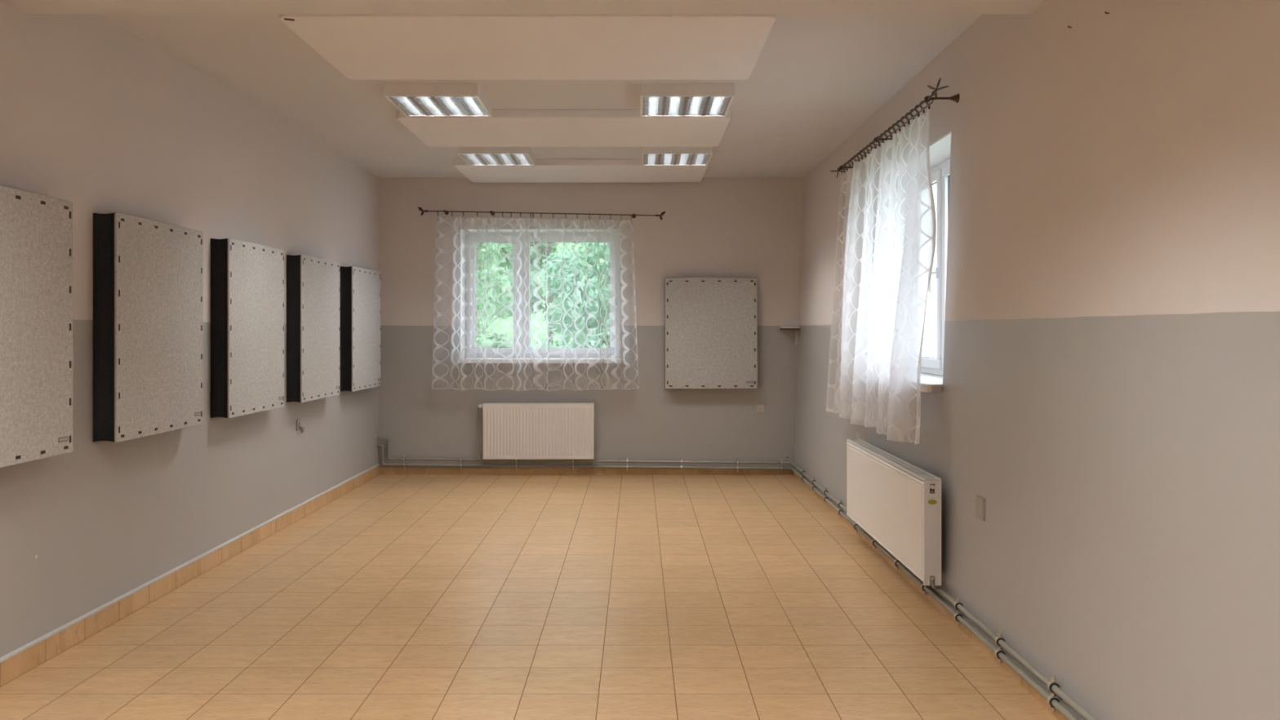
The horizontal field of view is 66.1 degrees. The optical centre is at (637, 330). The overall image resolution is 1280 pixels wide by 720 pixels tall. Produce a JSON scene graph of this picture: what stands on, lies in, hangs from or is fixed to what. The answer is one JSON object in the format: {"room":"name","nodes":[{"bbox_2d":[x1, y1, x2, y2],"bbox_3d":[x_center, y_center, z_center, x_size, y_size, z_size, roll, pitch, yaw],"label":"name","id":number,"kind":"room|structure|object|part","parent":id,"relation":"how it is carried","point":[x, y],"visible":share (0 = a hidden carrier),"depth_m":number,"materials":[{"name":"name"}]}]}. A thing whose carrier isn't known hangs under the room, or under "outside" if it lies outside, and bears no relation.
{"room":"community hall","nodes":[
{"label":"community hall","id":0,"kind":"room"},
{"bbox_2d":[0,1,378,657],"bbox_3d":[-2.876,-0.046,2.767,0.420,3.060,14.734,0,0,0],"label":"wall","id":1,"kind":"structure","parent":0,"point":[96,117],"depth_m":5.37,"materials":[{"name":"paint"}]},
{"bbox_2d":[0,185,72,467],"bbox_3d":[-2.604,-0.016,3.958,0.120,1.130,0.960,0,0,0],"label":"acoustic panel","id":2,"kind":"object","parent":1,"relation":"attached to","point":[36,230],"visible":1,"depth_m":4.15,"materials":[{"name":"grey fabric"}]},
{"bbox_2d":[59,437,67,441],"bbox_3d":[-2.545,0.482,4.361,0.002,0.011,0.063,0,0,0],"label":"print","id":3,"kind":"object","parent":2,"relation":"on","point":[61,439],"depth_m":4.36},
{"bbox_2d":[93,212,203,442],"bbox_3d":[-2.604,-0.016,5.288,0.120,1.130,0.960,0,0,0],"label":"acoustic panel","id":4,"kind":"object","parent":1,"relation":"attached to","point":[148,274],"visible":1,"depth_m":5.08,"materials":[{"name":"grey fabric"}]},
{"bbox_2d":[0,463,379,686],"bbox_3d":[-2.660,1.426,2.767,0.012,0.116,14.734,0,0,0],"label":"baseboard","id":5,"kind":"structure","parent":1,"relation":"attached to","point":[15,664],"depth_m":5.36,"materials":[{"name":"tile"}]},
{"bbox_2d":[210,237,284,418],"bbox_3d":[-2.604,-0.016,6.615,0.120,1.130,0.960,0,0,0],"label":"acoustic panel","id":6,"kind":"object","parent":1,"relation":"attached to","point":[247,278],"visible":1,"depth_m":6.39,"materials":[{"name":"grey fabric"}]},
{"bbox_2d":[296,419,304,433],"bbox_3d":[-2.640,0.753,7.726,0.052,0.108,0.085,0,0,0],"label":"wall socket","id":7,"kind":"object","parent":1,"relation":"attached to","point":[299,425],"visible":1,"depth_m":7.71,"materials":[{"name":"white plastic"}]},
{"bbox_3d":[-2.660,0.742,7.726,0.012,0.085,0.085,0,0,0],"label":"plate","id":8,"kind":"part","parent":7,"relation":"part of","materials":[{"name":"white plastic"}]},
{"bbox_2d":[286,253,339,403],"bbox_3d":[-2.604,-0.016,7.943,0.120,1.130,0.960,0,0,0],"label":"acoustic panel","id":9,"kind":"object","parent":1,"relation":"attached to","point":[313,283],"visible":1,"depth_m":7.68,"materials":[{"name":"grey fabric"}]},
{"bbox_2d":[339,266,380,391],"bbox_3d":[-2.604,-0.016,9.280,0.120,1.130,0.960,0,0,0],"label":"acoustic panel","id":10,"kind":"object","parent":1,"relation":"attached to","point":[359,287],"visible":1,"depth_m":9.01,"materials":[{"name":"grey fabric"}]},
{"bbox_2d":[0,475,1057,719],"bbox_3d":[-0.393,1.584,2.767,5.386,0.200,15.574,0,0,0],"label":"floor","id":11,"kind":"structure","parent":0,"point":[398,597],"depth_m":5.00,"materials":[{"name":"beige tile"}]},
{"bbox_2d":[102,13,982,177],"bbox_3d":[-0.393,-1.676,2.767,5.386,0.200,15.574,0,0,0],"label":"ceiling","id":12,"kind":"structure","parent":0,"point":[815,79],"depth_m":6.38,"materials":[{"name":"paint"}]},
{"bbox_2d":[383,83,491,116],"bbox_3d":[-1.317,-1.536,6.567,0.600,0.080,0.600,0,0,0],"label":"ceiling light","id":13,"kind":"object","parent":12,"relation":"attached to","point":[412,100],"visible":1,"depth_m":6.42,"materials":[{"name":"white metal"}]},
{"bbox_2d":[457,146,535,165],"bbox_3d":[-1.222,-1.536,8.600,0.600,0.080,0.600,0,0,0],"label":"ceiling light","id":14,"kind":"object","parent":12,"relation":"attached to","point":[473,156],"visible":0.99,"depth_m":8.46,"materials":[{"name":"white metal"}]},
{"bbox_2d":[279,13,775,79],"bbox_3d":[-0.535,-1.544,5.348,2.420,0.063,1.195,0,0,0],"label":"ceiling panel","id":15,"kind":"object","parent":12,"relation":"attached to","point":[361,46],"visible":0.77,"depth_m":5.20,"materials":[{"name":"white paint"}]},
{"bbox_2d":[396,109,730,146],"bbox_3d":[-0.528,-1.546,7.558,2.393,0.060,1.115,0,0,0],"label":"ceiling panel","id":16,"kind":"object","parent":12,"relation":"attached to","point":[504,127],"visible":0.94,"depth_m":7.41,"materials":[{"name":"white paint"}]},
{"bbox_2d":[453,159,707,182],"bbox_3d":[-0.520,-1.546,9.545,2.340,0.060,1.050,0,0,0],"label":"ceiling panel","id":17,"kind":"object","parent":12,"relation":"attached to","point":[544,171],"visible":0.73,"depth_m":9.43,"materials":[{"name":"white paint"}]},
{"bbox_2d":[641,146,712,165],"bbox_3d":[0.337,-1.536,8.600,0.600,0.080,0.600,0,0,0],"label":"ceiling light","id":18,"kind":"object","parent":12,"relation":"attached to","point":[651,156],"visible":0.98,"depth_m":8.46,"materials":[{"name":"white metal"}]},
{"bbox_2d":[640,83,734,116],"bbox_3d":[0.320,-1.536,6.567,0.600,0.080,0.600,0,0,0],"label":"ceiling light","id":19,"kind":"object","parent":12,"relation":"attached to","point":[656,100],"visible":1,"depth_m":6.42,"materials":[{"name":"white metal"}]},
{"bbox_2d":[378,177,804,467],"bbox_3d":[-0.393,-0.046,10.344,5.386,3.060,0.420,0,0,0],"label":"wall","id":20,"kind":"structure","parent":0,"point":[710,227],"depth_m":10.13,"materials":[{"name":"paint"}]},
{"bbox_2d":[402,454,405,468],"bbox_3d":[-2.389,1.347,10.098,0.025,0.143,0.063,0,0,0],"label":"clamp","id":21,"kind":"object","parent":20,"relation":"attached to","point":[404,456],"visible":1,"depth_m":10.07,"materials":[{"name":"metal"}]},
{"bbox_2d":[377,443,1078,719],"bbox_3d":[-0.530,1.294,4.055,4.270,0.276,12.110,0,0,0],"label":"pipe","id":22,"kind":"object","parent":21,"relation":"attached to","point":[1025,677],"visible":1,"depth_m":6.72,"materials":[{"name":"grey metal"}]},
{"bbox_2d":[459,455,462,469],"bbox_3d":[-1.807,1.353,10.098,0.025,0.143,0.063,0,0,0],"label":"clamp","id":23,"kind":"object","parent":20,"relation":"attached to","point":[460,458],"visible":1,"depth_m":10.07,"materials":[{"name":"metal"}]},
{"bbox_2d":[515,459,517,470],"bbox_3d":[-1.239,1.370,10.098,0.025,0.121,0.063,0,0,0],"label":"clamp","id":24,"kind":"object","parent":20,"relation":"attached to","point":[516,460],"visible":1,"depth_m":10.07,"materials":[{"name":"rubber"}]},
{"bbox_2d":[476,402,594,464],"bbox_3d":[-1.044,1.053,10.069,1.204,0.625,0.125,0,0,0],"label":"radiator","id":25,"kind":"object","parent":20,"relation":"attached to","point":[510,430],"visible":1,"depth_m":10.02,"materials":[{"name":"metal"}]},
{"bbox_2d":[482,402,594,404],"bbox_3d":[-1.009,0.747,10.062,1.134,0.012,0.085,0,0,0],"label":"grille","id":26,"kind":"object","parent":25,"relation":"attached to","point":[485,403],"depth_m":10.02,"materials":[{"name":"white metal"}]},
{"bbox_2d":[457,231,622,363],"bbox_3d":[-1.001,-0.355,10.264,1.680,1.379,0.460,0,0,0],"label":"window","id":27,"kind":"structure","parent":20,"relation":"in","point":[552,237],"depth_m":10.41,"materials":[{"name":"white plastic"}]},
{"bbox_3d":[-1.512,-0.378,10.440,0.531,1.248,0.068,0,0,0],"label":"sash","id":28,"kind":"part","parent":27,"relation":"part of","materials":[{"name":"white plastic"}]},
{"bbox_3d":[-1.278,-0.269,10.376,0.028,0.155,0.061,0,0,0],"label":"handle","id":29,"kind":"part","parent":27,"relation":"part of","materials":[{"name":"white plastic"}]},
{"bbox_3d":[-1.001,0.311,10.229,1.680,0.045,0.390,0,0,0],"label":"sill","id":30,"kind":"part","parent":27,"relation":"part of","materials":[{"name":"white plastic"}]},
{"bbox_3d":[-0.714,-0.378,10.440,0.973,1.248,0.068,0,0,0],"label":"sash","id":31,"kind":"part","parent":27,"relation":"part of","materials":[{"name":"white plastic"}]},
{"bbox_2d":[460,228,618,358],"bbox_3d":[-1.003,-0.379,10.346,1.648,1.345,0.416,0,0,0],"label":"trim","id":32,"kind":"structure","parent":20,"relation":"attached to","point":[463,231],"depth_m":10.24,"materials":[{"name":"white paint"}]},
{"bbox_2d":[417,207,666,220],"bbox_3d":[-0.975,-1.194,10.055,2.533,0.138,0.159,0,0,0],"label":"curtain rod","id":33,"kind":"object","parent":20,"relation":"attached to","point":[633,215],"visible":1,"depth_m":10.03,"materials":[{"name":"brown metal"}]},
{"bbox_3d":[-0.975,-1.198,10.030,2.320,0.056,0.010,0,0,0],"label":"rod","id":34,"kind":"part","parent":33,"relation":"part of","materials":[{"name":"brown metal"}]},
{"bbox_2d":[572,459,574,471],"bbox_3d":[-0.657,1.376,10.098,0.025,0.121,0.063,0,0,0],"label":"clamp","id":35,"kind":"object","parent":20,"relation":"attached to","point":[573,460],"visible":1,"depth_m":10.07,"materials":[{"name":"metal"}]},
{"bbox_2d":[379,467,793,475],"bbox_3d":[-0.525,1.447,10.129,4.260,0.074,0.011,0,0,0],"label":"baseboard","id":36,"kind":"structure","parent":20,"relation":"attached to","point":[383,471],"depth_m":10.12,"materials":[{"name":"tile"}]},
{"bbox_2d":[626,457,628,471],"bbox_3d":[-0.103,1.370,10.098,0.025,0.144,0.063,0,0,0],"label":"clamp","id":37,"kind":"object","parent":20,"relation":"attached to","point":[627,458],"visible":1,"depth_m":10.07,"materials":[{"name":"metal"}]},
{"bbox_2d":[680,457,682,471],"bbox_3d":[0.452,1.375,10.098,0.025,0.144,0.063,0,0,0],"label":"clamp","id":38,"kind":"object","parent":20,"relation":"attached to","point":[681,459],"visible":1,"depth_m":10.07,"materials":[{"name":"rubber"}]},
{"bbox_2d":[665,277,757,388],"bbox_3d":[0.753,0.027,10.072,0.938,1.130,0.120,0,0,0],"label":"acoustic panel","id":39,"kind":"object","parent":20,"relation":"attached to","point":[711,323],"visible":1,"depth_m":10.01,"materials":[{"name":"grey fabric"}]},
{"bbox_2d":[736,457,738,472],"bbox_3d":[1.027,1.381,10.098,0.025,0.145,0.063,0,0,0],"label":"clamp","id":40,"kind":"object","parent":20,"relation":"attached to","point":[737,460],"visible":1,"depth_m":10.07,"materials":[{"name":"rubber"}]},
{"bbox_2d":[756,404,764,412],"bbox_3d":[1.271,0.804,10.123,0.080,0.080,0.022,0,0,0],"label":"wall socket","id":41,"kind":"object","parent":20,"relation":"attached to","point":[760,408],"visible":1,"depth_m":10.12,"materials":[{"name":"white plastic"}]},
{"bbox_2d":[779,458,782,472],"bbox_3d":[1.478,1.386,10.098,0.025,0.145,0.063,0,0,0],"label":"clamp","id":42,"kind":"object","parent":20,"relation":"attached to","point":[781,460],"visible":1,"depth_m":10.07,"materials":[{"name":"metal"}]},
{"bbox_2d":[779,326,799,345],"bbox_3d":[1.559,0.053,10.066,0.188,0.192,0.135,0,0,0],"label":"corner shelf","id":43,"kind":"object","parent":20,"relation":"attached to","point":[795,328],"visible":1,"depth_m":10.01,"materials":[{"name":"grey metal"}]},
{"bbox_3d":[1.625,0.070,10.066,0.012,0.158,0.015,0,0,0],"label":"post","id":44,"kind":"part","parent":43,"relation":"part of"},
{"bbox_3d":[1.647,0.070,10.066,0.012,0.158,0.015,0,0,0],"label":"post","id":45,"kind":"part","parent":43,"relation":"part of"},
{"bbox_2d":[794,0,1279,719],"bbox_3d":[1.877,-0.046,2.767,0.523,3.060,14.734,0,0,0],"label":"wall","id":46,"kind":"structure","parent":0,"point":[1110,393],"depth_m":3.47,"materials":[{"name":"paint"}]},
{"bbox_2d":[0,0,1047,13],"bbox_3d":[-0.476,-1.477,4.000,4.380,0.198,0.560,0,0,0],"label":"beam","id":47,"kind":"structure","parent":46,"relation":"attached to","point":[25,6],"depth_m":4.17,"materials":[{"name":"paint"}]},
{"bbox_2d":[377,436,1097,719],"bbox_3d":[-0.530,1.232,4.055,4.270,0.288,12.110,0,0,0],"label":"pipe","id":48,"kind":"object","parent":46,"relation":"attached to","point":[1037,673],"visible":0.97,"depth_m":7.83,"materials":[{"name":"grey metal"}]},
{"bbox_2d":[800,467,805,483],"bbox_3d":[1.591,1.388,9.410,0.049,0.144,0.025,0,0,0],"label":"clamp","id":49,"kind":"object","parent":46,"relation":"attached to","point":[802,468],"visible":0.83,"depth_m":9.40,"materials":[{"name":"metal"}]},
{"bbox_2d":[811,476,816,493],"bbox_3d":[1.591,1.389,8.850,0.049,0.143,0.025,0,0,0],"label":"clamp","id":50,"kind":"object","parent":46,"relation":"attached to","point":[813,478],"visible":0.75,"depth_m":8.84,"materials":[{"name":"metal"}]},
{"bbox_2d":[822,487,828,504],"bbox_3d":[1.591,1.390,8.280,0.049,0.143,0.025,0,0,0],"label":"clamp","id":51,"kind":"object","parent":46,"relation":"attached to","point":[825,488],"visible":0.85,"depth_m":8.27,"materials":[{"name":"metal"}]},
{"bbox_2d":[837,499,843,517],"bbox_3d":[1.591,1.391,7.690,0.049,0.143,0.025,0,0,0],"label":"clamp","id":52,"kind":"object","parent":46,"relation":"attached to","point":[840,500],"visible":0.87,"depth_m":7.68,"materials":[{"name":"metal"}]},
{"bbox_2d":[853,522,858,532],"bbox_3d":[1.591,1.390,7.130,0.049,0.143,0.025,0,0,0],"label":"clamp","id":53,"kind":"object","parent":46,"relation":"attached to","point":[855,524],"visible":0.3,"depth_m":7.12,"materials":[{"name":"rubber"}]},
{"bbox_2d":[871,538,878,549],"bbox_3d":[1.591,1.399,6.570,0.049,0.124,0.025,0,0,0],"label":"clamp","id":54,"kind":"object","parent":46,"relation":"attached to","point":[873,540],"visible":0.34,"depth_m":6.56,"materials":[{"name":"metal"}]},
{"bbox_2d":[846,433,941,589],"bbox_3d":[1.559,1.044,6.080,0.136,0.621,1.928,0,0,0],"label":"radiator","id":55,"kind":"object","parent":46,"relation":"attached to","point":[896,502],"visible":1,"depth_m":5.65,"materials":[{"name":"metal"}]},
{"bbox_3d":[1.540,1.057,7.016,0.090,0.544,0.012,0,0,0],"label":"panel","id":56,"kind":"part","parent":55,"relation":"part of","materials":[{"name":"metal"}]},
{"bbox_2d":[846,439,941,481],"bbox_3d":[1.540,0.779,6.074,0.090,0.012,1.897,0,0,0],"label":"grille","id":57,"kind":"object","parent":55,"relation":"attached to","point":[917,474],"depth_m":5.85,"materials":[{"name":"white metal"}]},
{"bbox_3d":[1.540,1.057,5.131,0.090,0.544,0.012,0,0,0],"label":"panel","id":58,"kind":"part","parent":55,"relation":"part of","materials":[{"name":"metal"}]},
{"bbox_2d":[830,78,959,177],"bbox_3d":[1.598,-1.235,6.324,0.221,0.115,2.590,0,0,0],"label":"curtain rod","id":59,"kind":"object","parent":46,"relation":"attached to","point":[955,98],"visible":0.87,"depth_m":5.23,"materials":[{"name":"brown metal"}]},
{"bbox_2d":[875,135,883,146],"bbox_3d":[1.543,-1.206,6.262,0.044,0.068,0.014,0,0,16],"label":"curtain ring","id":60,"kind":"object","parent":59,"relation":"hanging from","point":[879,135],"visible":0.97,"depth_m":6.26,"materials":[{"name":"brown metal"}]},
{"bbox_3d":[1.543,-1.232,6.320,0.012,0.012,2.400,0,0,0],"label":"rod","id":61,"kind":"part","parent":59,"relation":"part of","materials":[{"name":"brown metal"}]},
{"bbox_2d":[887,126,894,137],"bbox_3d":[1.543,-1.206,5.972,0.044,0.068,0.014,0,0,19],"label":"curtain ring","id":62,"kind":"object","parent":59,"relation":"hanging from","point":[890,126],"visible":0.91,"depth_m":5.97,"materials":[{"name":"brown metal"}]},
{"bbox_2d":[896,120,903,131],"bbox_3d":[1.543,-1.206,5.779,0.044,0.068,0.014,0,0,18],"label":"curtain ring","id":63,"kind":"object","parent":59,"relation":"hanging from","point":[898,120],"visible":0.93,"depth_m":5.78,"materials":[{"name":"brown metal"}]},
{"bbox_2d":[900,115,907,126],"bbox_3d":[1.543,-1.206,5.683,0.044,0.068,0.014,0,0,5],"label":"curtain ring","id":64,"kind":"object","parent":59,"relation":"hanging from","point":[903,116],"visible":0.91,"depth_m":5.68,"materials":[{"name":"brown metal"}]},
{"bbox_2d":[905,112,912,124],"bbox_3d":[1.543,-1.206,5.586,0.044,0.068,0.014,0,0,-2],"label":"curtain ring","id":65,"kind":"object","parent":59,"relation":"hanging from","point":[908,122],"visible":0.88,"depth_m":5.58,"materials":[{"name":"brown metal"}]},
{"bbox_2d":[909,108,917,119],"bbox_3d":[1.543,-1.206,5.489,0.044,0.068,0.014,0,0,17],"label":"curtain ring","id":66,"kind":"object","parent":59,"relation":"hanging from","point":[912,108],"visible":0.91,"depth_m":5.49,"materials":[{"name":"brown metal"}]},
{"bbox_2d":[915,104,922,116],"bbox_3d":[1.543,-1.206,5.393,0.044,0.068,0.014,0,0,-6],"label":"curtain ring","id":67,"kind":"object","parent":59,"relation":"hanging from","point":[918,114],"visible":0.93,"depth_m":5.39,"materials":[{"name":"brown metal"}]},
{"bbox_2d":[919,100,928,113],"bbox_3d":[1.543,-1.206,5.296,0.044,0.068,0.014,0,0,14],"label":"curtain ring","id":68,"kind":"object","parent":59,"relation":"hanging from","point":[923,110],"visible":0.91,"depth_m":5.29,"materials":[{"name":"brown metal"}]},
{"bbox_2d":[924,96,933,109],"bbox_3d":[1.543,-1.206,5.200,0.044,0.068,0.014,0,0,7],"label":"curtain ring","id":69,"kind":"object","parent":59,"relation":"hanging from","point":[927,96],"visible":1,"depth_m":5.20,"materials":[{"name":"brown metal"}]},
{"bbox_2d":[826,109,936,444],"bbox_3d":[1.504,-0.277,6.334,0.200,1.801,2.550,0,0,0],"label":"lace curtain","id":70,"kind":"object","parent":69,"relation":"hanging from","point":[868,371],"visible":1,"depth_m":5.94,"materials":[{"name":"white fabric"}]},
{"bbox_2d":[893,558,901,570],"bbox_3d":[1.591,1.399,6.000,0.049,0.124,0.025,0,0,0],"label":"clamp","id":71,"kind":"object","parent":46,"relation":"attached to","point":[897,567],"visible":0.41,"depth_m":5.99,"materials":[{"name":"metal"}]},
{"bbox_2d":[875,132,951,372],"bbox_3d":[1.890,-0.394,6.155,0.462,1.375,1.650,0,0,0],"label":"window pane","id":72,"kind":"object","parent":46,"relation":"attached to","point":[940,150],"depth_m":6.97,"materials":[{"name":"glass"}]},
{"bbox_2d":[920,583,928,595],"bbox_3d":[1.591,1.398,5.430,0.049,0.124,0.025,0,0,0],"label":"clamp","id":73,"kind":"object","parent":46,"relation":"attached to","point":[922,584],"visible":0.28,"depth_m":5.42,"materials":[{"name":"plastic"}]},
{"bbox_2d":[905,158,950,392],"bbox_3d":[1.785,-0.370,6.132,0.460,1.409,1.684,0,0,0],"label":"window","id":74,"kind":"structure","parent":46,"relation":"in","point":[940,174],"depth_m":6.28,"materials":[{"name":"white plastic"}]},
{"bbox_3d":[1.750,0.311,6.132,0.390,0.045,1.684,0,0,0],"label":"sill","id":75,"kind":"part","parent":74,"relation":"part of","materials":[{"name":"white plastic"}]},
{"bbox_3d":[1.961,-0.393,6.604,0.068,1.278,0.655,0,0,0],"label":"sash","id":76,"kind":"part","parent":74,"relation":"part of","materials":[{"name":"white plastic"}]},
{"bbox_3d":[1.897,-0.329,6.307,0.061,0.155,0.028,0,0,0],"label":"handle","id":77,"kind":"part","parent":74,"relation":"part of","materials":[{"name":"white plastic"}]},
{"bbox_3d":[1.961,-0.393,5.805,0.068,1.278,0.851,0,0,0],"label":"sash","id":78,"kind":"part","parent":74,"relation":"part of","materials":[{"name":"white plastic"}]},
{"bbox_2d":[793,467,1083,719],"bbox_3d":[1.612,1.447,2.761,0.016,0.074,14.723,0,0,0],"label":"baseboard","id":79,"kind":"structure","parent":46,"relation":"attached to","point":[1008,669],"depth_m":4.71,"materials":[{"name":"tile"}]},
{"bbox_2d":[953,596,963,626],"bbox_3d":[1.591,1.388,4.861,0.049,0.143,0.025,0,0,0],"label":"clamp","id":80,"kind":"object","parent":46,"relation":"attached to","point":[958,600],"visible":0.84,"depth_m":4.85,"materials":[{"name":"plastic"}]},
{"bbox_2d":[975,495,986,520],"bbox_3d":[1.632,0.843,4.674,0.017,0.104,0.104,0,0,0],"label":"junction cover","id":81,"kind":"object","parent":46,"relation":"attached to","point":[980,502],"visible":1,"depth_m":4.65,"materials":[{"name":"beige plastic"}]},
{"bbox_2d":[994,631,1005,664],"bbox_3d":[1.591,1.387,4.305,0.049,0.143,0.025,0,0,0],"label":"clamp","id":82,"kind":"object","parent":46,"relation":"attached to","point":[999,637],"visible":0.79,"depth_m":4.30,"materials":[{"name":"plastic"}]},
{"bbox_2d":[1046,675,1059,713],"bbox_3d":[1.591,1.387,3.753,0.049,0.143,0.025,0,0,0],"label":"clamp","id":83,"kind":"object","parent":46,"relation":"attached to","point":[1053,680],"visible":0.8,"depth_m":3.74,"materials":[{"name":"plastic"}]},
{"label":"outside","id":84,"kind":"structure","parent":0,"visible":0},
{"bbox_3d":[-5.500,2.054,26.287,17.000,0.100,31.426,0,0,0],"label":"ground","id":85,"kind":"structure","parent":84,"visible":0},
{"bbox_2d":[475,242,511,347],"bbox_3d":[-2.866,-0.173,14.554,2.265,4.616,2.206,0,0,44],"label":"leafy tree","id":86,"kind":"object","parent":85,"relation":"on","point":[491,309],"visible":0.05,"depth_m":14.76,"materials":[{"name":"green plant"}]},
{"bbox_2d":[475,242,608,347],"bbox_3d":[-5.500,-3.716,31.500,17.000,11.600,17.000,0,0,0],"label":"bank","id":87,"kind":"object","parent":85,"relation":"on","point":[499,323],"depth_m":24.87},
{"bbox_2d":[475,242,609,347],"bbox_3d":[-1.673,-1.230,19.012,4.795,6.730,4.971,0,0,0],"label":"leafy tree","id":88,"kind":"object","parent":85,"relation":"on","point":[506,248],"visible":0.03,"depth_m":18.92,"materials":[{"name":"green plant"}]},
{"bbox_2d":[536,242,609,347],"bbox_3d":[-0.267,-0.094,14.739,2.478,4.458,2.299,0,0,35],"label":"leafy tree","id":89,"kind":"object","parent":85,"relation":"on","point":[553,268],"visible":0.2,"depth_m":14.44,"materials":[{"name":"green plant"}]},
{"bbox_3d":[-1.061,-1.174,10.030,0.014,0.068,0.044,0,0,0],"label":"curtain ring","id":90,"kind":"object","parent":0,"visible":0},
{"bbox_2d":[431,216,639,391],"bbox_3d":[-1.034,-0.276,9.980,2.112,1.777,0.090,0,0,0],"label":"lace curtain","id":91,"kind":"object","parent":90,"relation":"hanging from","point":[610,244],"visible":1,"depth_m":9.99,"materials":[{"name":"white fabric"}]}
]}

